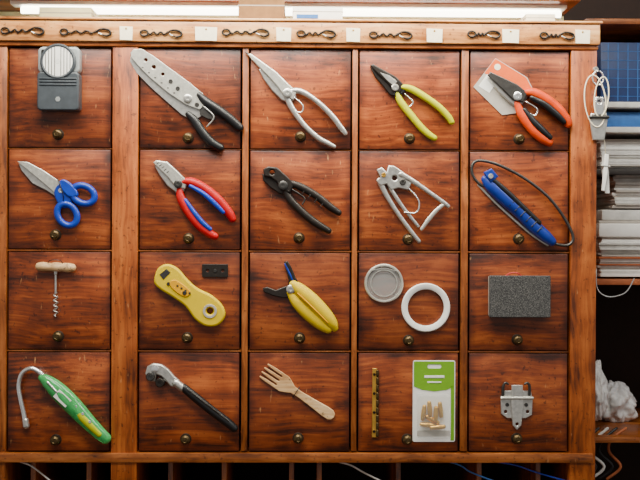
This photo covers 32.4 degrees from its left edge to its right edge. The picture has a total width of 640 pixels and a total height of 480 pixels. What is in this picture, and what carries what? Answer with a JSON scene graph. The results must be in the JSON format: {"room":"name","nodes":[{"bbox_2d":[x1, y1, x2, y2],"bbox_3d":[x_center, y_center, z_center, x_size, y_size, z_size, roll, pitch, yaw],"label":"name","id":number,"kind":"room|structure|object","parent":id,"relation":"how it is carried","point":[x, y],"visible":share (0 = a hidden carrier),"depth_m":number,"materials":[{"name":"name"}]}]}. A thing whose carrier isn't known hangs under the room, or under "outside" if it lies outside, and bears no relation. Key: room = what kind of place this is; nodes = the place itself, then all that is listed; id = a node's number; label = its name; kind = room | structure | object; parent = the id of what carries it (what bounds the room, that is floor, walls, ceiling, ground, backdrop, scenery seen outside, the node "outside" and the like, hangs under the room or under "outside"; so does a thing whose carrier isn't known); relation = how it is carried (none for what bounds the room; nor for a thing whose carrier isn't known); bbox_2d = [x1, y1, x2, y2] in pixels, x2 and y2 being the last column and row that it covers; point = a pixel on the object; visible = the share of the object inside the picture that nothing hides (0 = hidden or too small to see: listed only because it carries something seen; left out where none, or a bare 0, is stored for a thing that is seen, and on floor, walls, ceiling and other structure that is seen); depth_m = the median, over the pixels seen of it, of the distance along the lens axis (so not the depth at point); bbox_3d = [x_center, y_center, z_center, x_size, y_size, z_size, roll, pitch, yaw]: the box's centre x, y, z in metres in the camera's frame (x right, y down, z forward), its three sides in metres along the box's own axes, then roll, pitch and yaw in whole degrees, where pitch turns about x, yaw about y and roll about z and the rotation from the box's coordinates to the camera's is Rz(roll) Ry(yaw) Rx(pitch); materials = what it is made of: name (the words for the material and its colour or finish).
{"room":"hardware store","nodes":[
{"label":"hardware store","id":0,"kind":"room"},
{"bbox_2d":[0,0,580,20],"bbox_3d":[-0.168,-0.490,2.472,1.470,0.098,0.170,0,0,-1],"label":"wall shelf","id":1,"kind":"object","parent":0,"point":[352,9],"visible":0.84,"depth_m":2.44,"materials":[{"name":"white wood"}]},
{"bbox_2d":[39,7,97,16],"bbox_3d":[-0.531,-0.463,2.331,0.110,0.044,0.081,0,0,-1],"label":"wooden box","id":2,"kind":"object","parent":1,"relation":"on","point":[43,11],"visible":0.46,"depth_m":2.29,"materials":[{"name":"beige wood"}]},
{"bbox_2d":[238,0,285,18],"bbox_3d":[-0.121,-0.469,2.318,0.096,0.058,0.121,0,0,-1],"label":"cardboard box","id":3,"kind":"object","parent":1,"relation":"on","point":[273,9],"visible":0.47,"depth_m":2.26,"materials":[{"name":"beige cardboard"}]},
{"bbox_2d":[292,7,342,18],"bbox_3d":[-0.006,-0.456,2.290,0.103,0.033,0.122,0,0,-1],"label":"carton","id":4,"kind":"object","parent":1,"relation":"on","point":[298,12],"visible":0.44,"depth_m":2.23,"materials":[{"name":"cardboard"}]},
{"bbox_3d":[0.018,1.425,0.810,5.000,0.050,4.220,0,0,-1],"label":"floor","id":5,"kind":"structure","parent":0,"visible":0},
{"bbox_2d":[19,462,563,479],"bbox_3d":[-0.047,0.467,2.215,1.113,0.044,0.004,0,0,-1],"label":"cables","id":6,"kind":"object","parent":5,"relation":"attached to","point":[33,467],"visible":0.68,"depth_m":2.22,"materials":[{"name":"plastic"}]},
{"bbox_2d":[0,16,602,479],"bbox_3d":[-0.050,0.480,2.360,1.214,1.839,0.358,0,0,-1],"label":"cabinet","id":7,"kind":"object","parent":5,"relation":"on","point":[124,460],"depth_m":2.20,"materials":[{"name":"brown wood"}]},
{"bbox_2d":[0,27,44,34],"bbox_3d":[-0.587,-0.413,2.172,0.088,0.017,0.005,0,0,-1],"label":"hook","id":8,"kind":"object","parent":7,"relation":"attached to","point":[2,28],"visible":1,"depth_m":2.17,"materials":[{"name":"metal"}]},
{"bbox_2d":[8,351,110,450],"bbox_3d":[-0.523,0.322,2.322,0.202,0.196,0.297,0,0,-1],"label":"drawer","id":9,"kind":"object","parent":7,"relation":"attached to","point":[87,374],"depth_m":2.19,"materials":[{"name":"brown wood"}]},
{"bbox_2d":[16,366,110,443],"bbox_3d":[-0.507,0.327,2.176,0.188,0.154,0.030,0,0,-1],"label":"gas lighter","id":10,"kind":"object","parent":9,"relation":"attached to","point":[63,396],"visible":1,"depth_m":2.17,"materials":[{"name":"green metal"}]},
{"bbox_2d":[8,252,111,348],"bbox_3d":[-0.522,0.121,2.322,0.202,0.194,0.297,0,0,-1],"label":"drawer","id":11,"kind":"object","parent":7,"relation":"attached to","point":[83,320],"depth_m":2.19,"materials":[{"name":"brown wood"}]},
{"bbox_2d":[35,259,75,316],"bbox_3d":[-0.524,0.096,2.180,0.080,0.115,0.020,0,0,-1],"label":"corkscrew","id":12,"kind":"object","parent":11,"relation":"attached to","point":[56,267],"visible":1,"depth_m":2.17,"materials":[{"name":"brown wood"}]},
{"bbox_2d":[9,149,111,248],"bbox_3d":[-0.521,-0.081,2.322,0.202,0.198,0.297,0,0,-1],"label":"drawer","id":13,"kind":"object","parent":7,"relation":"attached to","point":[33,224],"depth_m":2.19,"materials":[{"name":"brown wood"}]},
{"bbox_2d":[18,161,97,228],"bbox_3d":[-0.521,-0.089,2.180,0.161,0.134,0.020,0,0,-1],"label":"scissors","id":14,"kind":"object","parent":13,"relation":"attached to","point":[64,192],"visible":1,"depth_m":2.18,"materials":[{"name":"blue plastic"}]},
{"bbox_2d":[9,48,112,148],"bbox_3d":[-0.520,-0.283,2.322,0.202,0.198,0.297,0,0,-1],"label":"drawer","id":15,"kind":"object","parent":7,"relation":"attached to","point":[29,126],"depth_m":2.19,"materials":[{"name":"brown wood"}]},
{"bbox_2d":[37,44,81,111],"bbox_3d":[-0.514,-0.320,2.172,0.082,0.131,0.037,0,0,-1],"label":"flashlight","id":16,"kind":"object","parent":15,"relation":"attached to","point":[59,79],"visible":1,"depth_m":2.16,"materials":[{"name":"plastic"}]},
{"bbox_2d":[59,28,111,36],"bbox_3d":[-0.463,-0.411,2.174,0.104,0.017,0.005,0,0,-1],"label":"hook","id":17,"kind":"object","parent":7,"relation":"attached to","point":[61,29],"visible":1,"depth_m":2.17,"materials":[{"name":"metal"}]},
{"bbox_2d":[120,26,132,39],"bbox_3d":[-0.384,-0.410,2.178,0.026,0.028,0.002,0,0,-1],"label":"paper label","id":18,"kind":"object","parent":7,"relation":"attached to","point":[126,32],"visible":1,"depth_m":2.18,"materials":[{"name":"white paper"}]},
{"bbox_2d":[139,29,182,37],"bbox_3d":[-0.314,-0.409,2.177,0.086,0.017,0.005,0,0,-1],"label":"hook","id":19,"kind":"object","parent":7,"relation":"attached to","point":[177,30],"visible":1,"depth_m":2.18,"materials":[{"name":"metal"}]},
{"bbox_2d":[139,352,240,450],"bbox_3d":[-0.264,0.323,2.327,0.200,0.196,0.297,0,0,-1],"label":"drawer","id":20,"kind":"object","parent":7,"relation":"in","point":[169,420],"depth_m":2.20,"materials":[{"name":"brown wood"}]},
{"bbox_2d":[145,363,237,431],"bbox_3d":[-0.255,0.314,2.184,0.185,0.137,0.019,0,0,-1],"label":"wrench","id":21,"kind":"object","parent":20,"relation":"attached to","point":[154,369],"visible":1,"depth_m":2.18,"materials":[{"name":"metal"}]},
{"bbox_2d":[139,252,241,349],"bbox_3d":[-0.263,0.122,2.327,0.200,0.194,0.297,0,0,-1],"label":"drawer","id":22,"kind":"object","parent":7,"relation":"attached to","point":[165,323],"depth_m":2.20,"materials":[{"name":"brown wood"}]},
{"bbox_2d":[154,264,225,326],"bbox_3d":[-0.259,0.110,2.185,0.142,0.124,0.019,0,0,-1],"label":"cable stripper","id":23,"kind":"object","parent":22,"relation":"attached to","point":[168,278],"visible":1,"depth_m":2.18,"materials":[{"name":"plastic"}]},
{"bbox_2d":[202,264,227,276],"bbox_3d":[-0.209,0.061,2.193,0.052,0.026,0.005,0,0,-1],"label":"metal plate","id":24,"kind":"object","parent":22,"relation":"attached to","point":[214,269],"visible":1,"depth_m":2.19,"materials":[{"name":"metal"}]},
{"bbox_2d":[140,150,241,249],"bbox_3d":[-0.262,-0.080,2.327,0.200,0.198,0.297,0,0,-1],"label":"drawer","id":25,"kind":"object","parent":7,"relation":"attached to","point":[163,224],"depth_m":2.20,"materials":[{"name":"brown wood"}]},
{"bbox_2d":[153,160,235,239],"bbox_3d":[-0.249,-0.079,2.184,0.165,0.158,0.021,0,0,-1],"label":"pliers","id":26,"kind":"object","parent":25,"relation":"attached to","point":[173,179],"visible":1,"depth_m":2.18,"materials":[{"name":"red plastic"}]},
{"bbox_2d":[140,49,242,148],"bbox_3d":[-0.261,-0.282,2.327,0.200,0.198,0.297,0,0,-1],"label":"drawer","id":27,"kind":"object","parent":7,"relation":"attached to","point":[216,73],"depth_m":2.20,"materials":[{"name":"brown wood"}]},
{"bbox_2d":[130,49,243,151],"bbox_3d":[-0.265,-0.277,2.187,0.227,0.204,0.018,0,0,-1],"label":"pliers","id":28,"kind":"object","parent":27,"relation":"attached to","point":[173,88],"visible":1,"depth_m":2.19,"materials":[{"name":"metal"}]},
{"bbox_2d":[195,27,216,40],"bbox_3d":[-0.226,-0.409,2.181,0.044,0.028,0.002,0,0,-1],"label":"paper label","id":29,"kind":"object","parent":7,"relation":"attached to","point":[201,33],"visible":1,"depth_m":2.18,"materials":[{"name":"white paper"}]},
{"bbox_2d":[221,28,269,36],"bbox_3d":[-0.147,-0.411,2.180,0.096,0.017,0.005,0,0,-1],"label":"hook","id":30,"kind":"object","parent":7,"relation":"attached to","point":[263,29],"visible":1,"depth_m":2.18,"materials":[{"name":"metal"}]},
{"bbox_2d":[276,27,290,40],"bbox_3d":[-0.072,-0.408,2.183,0.030,0.028,0.002,0,0,-1],"label":"paper label","id":31,"kind":"object","parent":7,"relation":"attached to","point":[282,34],"visible":1,"depth_m":2.18,"materials":[{"name":"white paper"}]},
{"bbox_2d":[249,352,348,450],"bbox_3d":[-0.044,0.324,2.331,0.200,0.196,0.297,0,0,-1],"label":"drawer","id":32,"kind":"object","parent":7,"relation":"in","point":[278,421],"depth_m":2.20,"materials":[{"name":"brown wood"}]},
{"bbox_2d":[259,364,334,419],"bbox_3d":[-0.045,0.303,2.194,0.151,0.111,0.010,0,0,-1],"label":"wooden fork","id":33,"kind":"object","parent":32,"relation":"attached to","point":[285,384],"visible":1,"depth_m":2.19,"materials":[{"name":"brown wood"}]},
{"bbox_2d":[249,253,349,349],"bbox_3d":[-0.043,0.123,2.331,0.200,0.194,0.297,0,0,-1],"label":"drawer","id":34,"kind":"object","parent":7,"relation":"attached to","point":[275,324],"depth_m":2.20,"materials":[{"name":"brown wood"}]},
{"bbox_2d":[263,261,337,333],"bbox_3d":[-0.039,0.114,2.186,0.151,0.144,0.026,0,0,-1],"label":"pliers","id":35,"kind":"object","parent":34,"relation":"attached to","point":[304,300],"visible":1,"depth_m":2.18,"materials":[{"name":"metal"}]},
{"bbox_2d":[250,151,349,249],"bbox_3d":[-0.042,-0.079,2.331,0.200,0.198,0.297,0,0,-1],"label":"drawer","id":36,"kind":"object","parent":7,"relation":"attached to","point":[274,224],"depth_m":2.20,"materials":[{"name":"brown wood"}]},
{"bbox_2d":[262,166,341,233],"bbox_3d":[-0.036,-0.079,2.189,0.159,0.134,0.019,0,0,-1],"label":"cutter","id":37,"kind":"object","parent":36,"relation":"attached to","point":[279,182],"visible":1,"depth_m":2.18,"materials":[{"name":"metal"}]},
{"bbox_2d":[250,50,350,149],"bbox_3d":[-0.041,-0.281,2.331,0.200,0.198,0.297,0,0,-1],"label":"drawer","id":38,"kind":"object","parent":7,"relation":"attached to","point":[325,74],"depth_m":2.20,"materials":[{"name":"brown wood"}]},
{"bbox_2d":[245,52,347,148],"bbox_3d":[-0.047,-0.279,2.191,0.205,0.192,0.015,0,0,-1],"label":"pliers","id":39,"kind":"object","parent":38,"relation":"attached to","point":[277,84],"visible":1,"depth_m":2.19,"materials":[{"name":"silver metal"}]},
{"bbox_2d":[296,29,335,37],"bbox_3d":[-0.007,-0.409,2.182,0.080,0.017,0.005,0,0,-1],"label":"hook","id":40,"kind":"object","parent":7,"relation":"attached to","point":[327,30],"visible":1,"depth_m":2.18,"materials":[{"name":"metal"}]},
{"bbox_2d":[346,28,359,41],"bbox_3d":[0.066,-0.408,2.186,0.028,0.028,0.002,0,0,-1],"label":"paper label","id":41,"kind":"object","parent":7,"relation":"attached to","point":[352,34],"visible":1,"depth_m":2.19,"materials":[{"name":"white paper"}]},
{"bbox_2d":[369,31,412,39],"bbox_3d":[0.141,-0.407,2.185,0.088,0.017,0.005,0,0,-1],"label":"hook","id":42,"kind":"object","parent":7,"relation":"attached to","point":[400,32],"visible":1,"depth_m":2.18,"materials":[{"name":"metal"}]},
{"bbox_2d":[356,352,457,450],"bbox_3d":[0.174,0.325,2.335,0.200,0.196,0.297,0,0,-1],"label":"drawer","id":43,"kind":"object","parent":7,"relation":"in","point":[395,369],"depth_m":2.20,"materials":[{"name":"brown wood"}]},
{"bbox_2d":[413,360,454,441],"bbox_3d":[0.228,0.323,2.193,0.085,0.163,0.021,0,0,-1],"label":"pack","id":44,"kind":"object","parent":43,"relation":"attached to","point":[433,380],"visible":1,"depth_m":2.20,"materials":[{"name":"white plastic"}]},
{"bbox_2d":[417,430,449,435],"bbox_3d":[0.227,0.387,2.201,0.066,0.012,0.001,0,0,-1],"label":"label","id":45,"kind":"object","parent":44,"relation":"attached to","point":[419,432],"depth_m":2.20,"materials":[{"name":"white paper"}]},
{"bbox_2d":[357,253,457,349],"bbox_3d":[0.175,0.124,2.335,0.200,0.194,0.297,0,0,-1],"label":"drawer","id":46,"kind":"object","parent":7,"relation":"in","point":[380,326],"depth_m":2.20,"materials":[{"name":"brown wood"}]},
{"bbox_2d":[364,264,402,302],"bbox_3d":[0.128,0.087,2.196,0.078,0.078,0.010,0,0,-1],"label":"lid","id":47,"kind":"object","parent":46,"relation":"attached to","point":[379,265],"visible":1,"depth_m":2.19,"materials":[{"name":"grey plastic"}]},
{"bbox_2d":[401,283,449,331],"bbox_3d":[0.211,0.135,2.199,0.097,0.097,0.008,0,0,-1],"label":"ring","id":48,"kind":"object","parent":46,"relation":"attached to","point":[404,307],"visible":1,"depth_m":2.19,"materials":[{"name":"plastic"}]},
{"bbox_2d":[357,151,458,250],"bbox_3d":[0.176,-0.078,2.335,0.200,0.198,0.297,0,0,-1],"label":"drawer","id":49,"kind":"object","parent":7,"relation":"in","point":[379,227],"depth_m":2.20,"materials":[{"name":"brown wood"}]},
{"bbox_2d":[376,165,449,242],"bbox_3d":[0.186,-0.071,2.194,0.148,0.155,0.014,0,0,-1],"label":"pliers","id":50,"kind":"object","parent":49,"relation":"attached to","point":[403,181],"visible":1,"depth_m":2.19,"materials":[{"name":"metal"}]},
{"bbox_2d":[358,50,458,150],"bbox_3d":[0.177,-0.280,2.335,0.200,0.198,0.297,0,0,-1],"label":"drawer","id":51,"kind":"object","parent":7,"relation":"in","point":[382,124],"depth_m":2.20,"materials":[{"name":"brown wood"}]},
{"bbox_2d":[370,64,454,140],"bbox_3d":[0.184,-0.274,2.194,0.170,0.153,0.016,0,0,-1],"label":"pliers","id":52,"kind":"object","parent":51,"relation":"attached to","point":[391,83],"visible":1,"depth_m":2.19,"materials":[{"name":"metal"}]},
{"bbox_2d":[427,28,442,42],"bbox_3d":[0.228,-0.407,2.188,0.032,0.028,0.002,0,0,-1],"label":"paper label","id":53,"kind":"object","parent":7,"relation":"attached to","point":[433,35],"visible":1,"depth_m":2.19,"materials":[{"name":"white paper"}]},
{"bbox_2d":[467,30,500,38],"bbox_3d":[0.327,-0.409,2.188,0.068,0.017,0.005,0,0,-1],"label":"hook","id":54,"kind":"object","parent":7,"relation":"attached to","point":[489,31],"visible":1,"depth_m":2.19,"materials":[{"name":"metal"}]},
{"bbox_2d":[502,29,518,42],"bbox_3d":[0.380,-0.406,2.191,0.034,0.028,0.002,0,0,-1],"label":"paper label","id":55,"kind":"object","parent":7,"relation":"attached to","point":[508,35],"visible":1,"depth_m":2.19,"materials":[{"name":"white paper"}]},
{"bbox_2d":[467,352,566,450],"bbox_3d":[0.395,0.326,2.338,0.198,0.196,0.297,0,0,-1],"label":"drawer","id":56,"kind":"object","parent":7,"relation":"in","point":[488,429],"depth_m":2.21,"materials":[{"name":"brown wood"}]},
{"bbox_2d":[467,254,567,350],"bbox_3d":[0.396,0.125,2.338,0.198,0.194,0.297,0,0,-1],"label":"drawer","id":57,"kind":"object","parent":7,"relation":"in","point":[485,332],"depth_m":2.21,"materials":[{"name":"brown wood"}]},
{"bbox_2d":[488,272,550,317],"bbox_3d":[0.397,0.109,2.193,0.122,0.090,0.025,0,0,-1],"label":"block","id":58,"kind":"object","parent":57,"relation":"attached to","point":[508,296],"visible":1,"depth_m":2.18,"materials":[{"name":"grey stone"}]},
{"bbox_2d":[468,152,567,250],"bbox_3d":[0.397,-0.077,2.338,0.198,0.198,0.297,0,0,-1],"label":"drawer","id":59,"kind":"object","parent":7,"relation":"in","point":[490,228],"depth_m":2.21,"materials":[{"name":"brown wood"}]},
{"bbox_2d":[470,159,574,246],"bbox_3d":[0.405,-0.074,2.194,0.210,0.175,0.026,0,0,-1],"label":"mini hacksaw","id":60,"kind":"object","parent":59,"relation":"attached to","point":[497,192],"visible":1,"depth_m":2.19,"materials":[{"name":"blue plastic"},{"name":"black rubber"},{"name":"steel"}]},
{"bbox_2d":[468,51,568,150],"bbox_3d":[0.398,-0.279,2.338,0.198,0.198,0.297,0,0,-1],"label":"drawer","id":61,"kind":"object","parent":7,"relation":"in","point":[488,130],"depth_m":2.21,"materials":[{"name":"brown wood"}]},
{"bbox_2d":[474,58,571,146],"bbox_3d":[0.406,-0.275,2.195,0.197,0.178,0.022,0,0,-1],"label":"pliers","id":62,"kind":"object","parent":61,"relation":"attached to","point":[506,89],"visible":1,"depth_m":2.19,"materials":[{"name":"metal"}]},
{"bbox_2d":[539,31,574,39],"bbox_3d":[0.472,-0.407,2.191,0.072,0.017,0.005,0,0,-1],"label":"hook","id":63,"kind":"object","parent":7,"relation":"attached to","point":[568,32],"visible":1,"depth_m":2.19,"materials":[{"name":"metal"}]},
{"bbox_2d":[575,30,589,43],"bbox_3d":[0.524,-0.406,2.194,0.030,0.028,0.002,0,0,-1],"label":"paper label","id":64,"kind":"object","parent":7,"relation":"attached to","point":[581,36],"visible":1,"depth_m":2.19,"materials":[{"name":"white paper"}]},
{"bbox_2d":[584,67,610,193],"bbox_3d":[0.556,-0.220,2.207,0.059,0.253,0.030,0,0,-1],"label":"cable","id":65,"kind":"object","parent":7,"relation":"hanging from","point":[598,121],"visible":1,"depth_m":2.20,"materials":[{"name":"plastic"}]},
{"bbox_2d":[521,14,554,20],"bbox_3d":[0.454,-0.452,2.318,0.063,0.029,0.101,0,0,-1],"label":"carton","id":66,"kind":"object","parent":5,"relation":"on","point":[527,17],"visible":0.28,"depth_m":2.27,"materials":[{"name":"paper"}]},
{"bbox_2d":[563,0,639,479],"bbox_3d":[0.906,0.394,2.596,0.670,2.020,0.440,0,0,-1],"label":"open shelf unit","id":67,"kind":"object","parent":5,"relation":"on","point":[617,318],"visible":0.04,"depth_m":2.79,"materials":[{"name":"brown wood"}]},
{"bbox_2d":[595,360,608,420],"bbox_3d":[0.622,0.342,2.490,0.063,0.142,0.111,0,0,-1],"label":"bag","id":68,"kind":"object","parent":67,"relation":"on","point":[601,385],"visible":0.47,"depth_m":2.45,"materials":[{"name":"white plastic"}]},
{"bbox_2d":[595,427,626,479],"bbox_3d":[0.618,0.468,2.406,0.110,0.116,0.016,0,0,-1],"label":"tangled cables","id":69,"kind":"object","parent":67,"relation":"hanging from","point":[597,428],"visible":0.62,"depth_m":2.40,"materials":[{"name":"black rubber"},{"name":"white plastic"},{"name":"orange plastic"}]},
{"bbox_2d":[596,269,634,296],"bbox_3d":[0.600,0.087,2.229,0.098,0.058,0.012,0,0,-22],"label":"cable","id":70,"kind":"object","parent":67,"relation":"hanging from","point":[596,269],"visible":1,"depth_m":2.22,"materials":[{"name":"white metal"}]},
{"bbox_2d":[596,237,639,276],"bbox_3d":[0.711,0.037,2.543,0.193,0.090,0.218,0,0,-1],"label":"magazine stack","id":71,"kind":"object","parent":67,"relation":"on","point":[615,256],"visible":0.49,"depth_m":2.44,"materials":[{"name":"white paper"}]},
{"bbox_2d":[596,210,639,236],"bbox_3d":[0.705,-0.037,2.532,0.180,0.061,0.200,0,0,-1],"label":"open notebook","id":72,"kind":"object","parent":71,"relation":"on","point":[609,223],"visible":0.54,"depth_m":2.44,"materials":[{"name":"white paper"}]},
{"bbox_2d":[596,175,639,209],"bbox_3d":[0.727,-0.109,2.545,0.162,0.077,0.216,0,0,-1],"label":"paper stack","id":73,"kind":"object","parent":72,"relation":"on","point":[624,194],"visible":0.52,"depth_m":2.45,"materials":[{"name":"white paper"}]},
{"bbox_2d":[596,139,639,168],"bbox_3d":[0.701,-0.191,2.543,0.171,0.066,0.219,0,0,-1],"label":"paper stack","id":74,"kind":"object","parent":67,"relation":"on","point":[623,153],"visible":0.45,"depth_m":2.44,"materials":[{"name":"white paper"}]},
{"bbox_2d":[597,42,639,101],"bbox_3d":[0.725,-0.370,2.557,0.213,0.133,0.251,0,0,-1],"label":"storage box","id":75,"kind":"object","parent":67,"relation":"on","point":[619,62],"visible":0.66,"depth_m":2.43,"materials":[{"name":"blue plastic"}]},
{"bbox_2d":[602,380,637,422],"bbox_3d":[0.697,0.378,2.590,0.104,0.094,0.117,0,0,-1],"label":"bag","id":76,"kind":"object","parent":67,"relation":"on","point":[621,406],"visible":0.82,"depth_m":2.56,"materials":[{"name":"white plastic"}]},
{"bbox_2d":[606,112,639,126],"bbox_3d":[0.719,-0.266,2.558,0.202,0.034,0.250,0,0,-1],"label":"box","id":77,"kind":"object","parent":67,"relation":"on","point":[617,119],"visible":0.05,"depth_m":2.43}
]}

